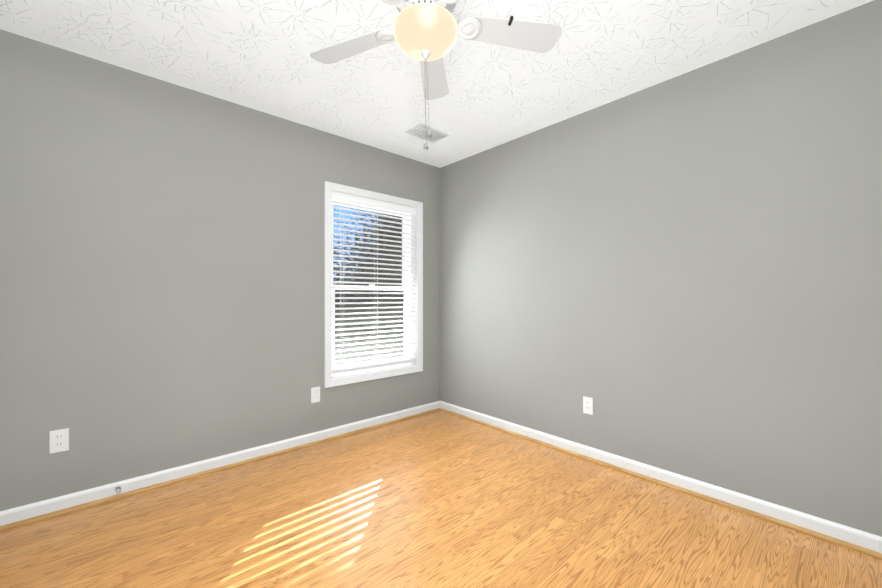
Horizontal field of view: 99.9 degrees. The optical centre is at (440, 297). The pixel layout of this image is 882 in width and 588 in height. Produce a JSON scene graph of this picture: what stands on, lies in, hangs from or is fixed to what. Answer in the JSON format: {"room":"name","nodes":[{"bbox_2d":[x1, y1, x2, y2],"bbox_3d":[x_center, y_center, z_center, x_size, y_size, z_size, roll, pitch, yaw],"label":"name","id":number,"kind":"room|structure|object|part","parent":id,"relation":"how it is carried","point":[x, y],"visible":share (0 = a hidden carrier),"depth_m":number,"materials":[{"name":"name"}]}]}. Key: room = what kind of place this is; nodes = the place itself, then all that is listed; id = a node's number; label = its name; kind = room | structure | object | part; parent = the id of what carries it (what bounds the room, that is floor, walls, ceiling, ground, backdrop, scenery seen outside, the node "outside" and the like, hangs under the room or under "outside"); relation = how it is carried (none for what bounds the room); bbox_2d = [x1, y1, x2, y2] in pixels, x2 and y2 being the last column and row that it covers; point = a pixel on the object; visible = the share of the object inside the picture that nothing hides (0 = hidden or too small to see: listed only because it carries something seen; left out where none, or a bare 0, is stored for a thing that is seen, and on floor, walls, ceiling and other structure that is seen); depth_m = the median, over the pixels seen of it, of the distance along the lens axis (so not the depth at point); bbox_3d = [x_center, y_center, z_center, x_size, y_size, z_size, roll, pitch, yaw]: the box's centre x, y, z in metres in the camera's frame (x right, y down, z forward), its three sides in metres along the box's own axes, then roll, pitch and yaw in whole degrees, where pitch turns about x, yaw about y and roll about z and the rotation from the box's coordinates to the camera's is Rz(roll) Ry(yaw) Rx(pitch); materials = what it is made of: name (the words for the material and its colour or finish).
{"room":"empty bedroom","nodes":[
{"label":"empty bedroom","id":0,"kind":"room"},
{"bbox_2d":[0,29,439,510],"bbox_3d":[-1.234,-0.093,2.741,3.470,2.440,0.150,0,0,-42],"label":"wall","id":1,"kind":"structure","parent":0,"point":[161,275],"depth_m":2.22,"materials":[{"name":"paint"}]},
{"bbox_2d":[49,428,68,453],"bbox_3d":[-2.001,0.750,1.942,0.072,0.118,0.008,0,0,-42],"label":"electrical outlet","id":2,"kind":"object","parent":1,"relation":"attached to","point":[58,440],"visible":1,"depth_m":1.94,"materials":[{"name":"white plastic"}]},
{"bbox_2d":[0,401,439,530],"bbox_3d":[-1.181,1.085,2.669,3.150,0.086,0.032,0,0,-42],"label":"baseboard","id":3,"kind":"structure","parent":1,"relation":"attached to","point":[45,509],"depth_m":2.29,"materials":[{"name":"white wood"}]},
{"bbox_2d":[311,387,319,402],"bbox_3d":[-0.972,0.753,2.874,0.072,0.118,0.008,0,0,-42],"label":"electrical outlet","id":4,"kind":"object","parent":1,"relation":"attached to","point":[315,394],"visible":1,"depth_m":2.87,"materials":[{"name":"white plastic"}]},
{"bbox_2d":[324,181,422,387],"bbox_3d":[-0.598,-0.105,3.306,0.993,1.629,0.168,0,0,-42],"label":"window","id":5,"kind":"structure","parent":1,"relation":"in","point":[329,196],"depth_m":3.25,"materials":[{"name":"white"}]},
{"bbox_3d":[-0.633,-0.110,3.344,0.737,1.363,0.030,0,0,-42],"label":"glass","id":6,"kind":"part","parent":5,"relation":"part of","materials":[{"name":"clear glass"}]},
{"bbox_3d":[-0.630,-0.105,3.341,0.867,1.503,0.068,0,0,-42],"label":"window sash","id":7,"kind":"part","parent":5,"relation":"part of","materials":[{"name":"white plastic"}]},
{"bbox_2d":[377,207,377,365],"bbox_3d":[-0.559,-0.107,3.262,0.002,1.414,0.002,0,0,-42],"label":"blind cord","id":8,"kind":"object","parent":5,"relation":"hanging from","point":[377,278],"depth_m":3.26,"materials":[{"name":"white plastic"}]},
{"bbox_2d":[413,213,413,313],"bbox_3d":[-0.264,-0.324,3.517,0.011,0.960,0.010,0,0,-42],"label":"blind cord","id":9,"kind":"object","parent":5,"relation":"hanging from","point":[413,213],"depth_m":3.51,"materials":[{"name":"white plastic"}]},
{"bbox_2d":[0,0,872,167],"bbox_3d":[-0.059,-1.371,1.442,3.470,0.120,3.650,0,0,-42],"label":"ceiling","id":10,"kind":"structure","parent":0,"point":[254,54],"depth_m":2.00,"materials":[{"name":"white paint"}]},
{"bbox_2d":[405,123,449,142],"bbox_3d":[-0.110,-1.309,2.958,0.300,0.014,0.200,0,0,-42],"label":"ceiling vent","id":11,"kind":"object","parent":10,"relation":"in","point":[409,132],"visible":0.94,"depth_m":2.94,"materials":[{"name":"white metal"}]},
{"bbox_2d":[310,0,560,149],"bbox_3d":[-0.075,-0.949,1.437,1.067,0.723,1.094,0,0,-42],"label":"ceiling fan","id":12,"kind":"object","parent":10,"relation":"hanging from","point":[424,32],"visible":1,"depth_m":1.50,"materials":[{"name":"white painted metal"},{"name":"white painted wood"},{"name":"frosted glass"}]},
{"bbox_3d":[-0.061,-1.024,1.467,0.255,0.110,0.255,0,0,-42],"label":"lamp shade","id":13,"kind":"part","parent":12,"relation":"part of","materials":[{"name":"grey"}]},
{"bbox_2d":[0,410,881,587],"bbox_3d":[-0.059,1.189,1.446,3.470,0.120,3.650,0,0,-42],"label":"floor","id":14,"kind":"structure","parent":0,"point":[439,499],"depth_m":1.79,"materials":[{"name":"brown wood"}]},
{"bbox_2d":[440,0,881,536],"bbox_3d":[1.221,-0.092,2.503,0.150,2.440,3.500,0,0,-42],"label":"wall","id":15,"kind":"structure","parent":0,"point":[681,274],"depth_m":2.10,"materials":[{"name":"paint"}]},
{"bbox_2d":[583,396,592,414],"bbox_3d":[1.030,0.756,2.597,0.008,0.118,0.072,0,0,-42],"label":"electrical outlet","id":16,"kind":"object","parent":15,"relation":"attached to","point":[587,405],"visible":1,"depth_m":2.60,"materials":[{"name":"white plastic"}]},
{"bbox_2d":[440,401,881,559],"bbox_3d":[1.103,1.085,2.499,0.032,0.086,3.350,0,0,-42],"label":"baseboard","id":17,"kind":"structure","parent":15,"relation":"attached to","point":[870,541],"depth_m":2.09,"materials":[{"name":"white wood"}]},
{"label":"outside","id":18,"kind":"structure","parent":0,"visible":0},
{"bbox_2d":[333,205,403,364],"bbox_3d":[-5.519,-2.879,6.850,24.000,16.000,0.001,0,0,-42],"label":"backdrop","id":19,"kind":"structure","parent":18,"point":[366,280],"depth_m":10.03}
]}

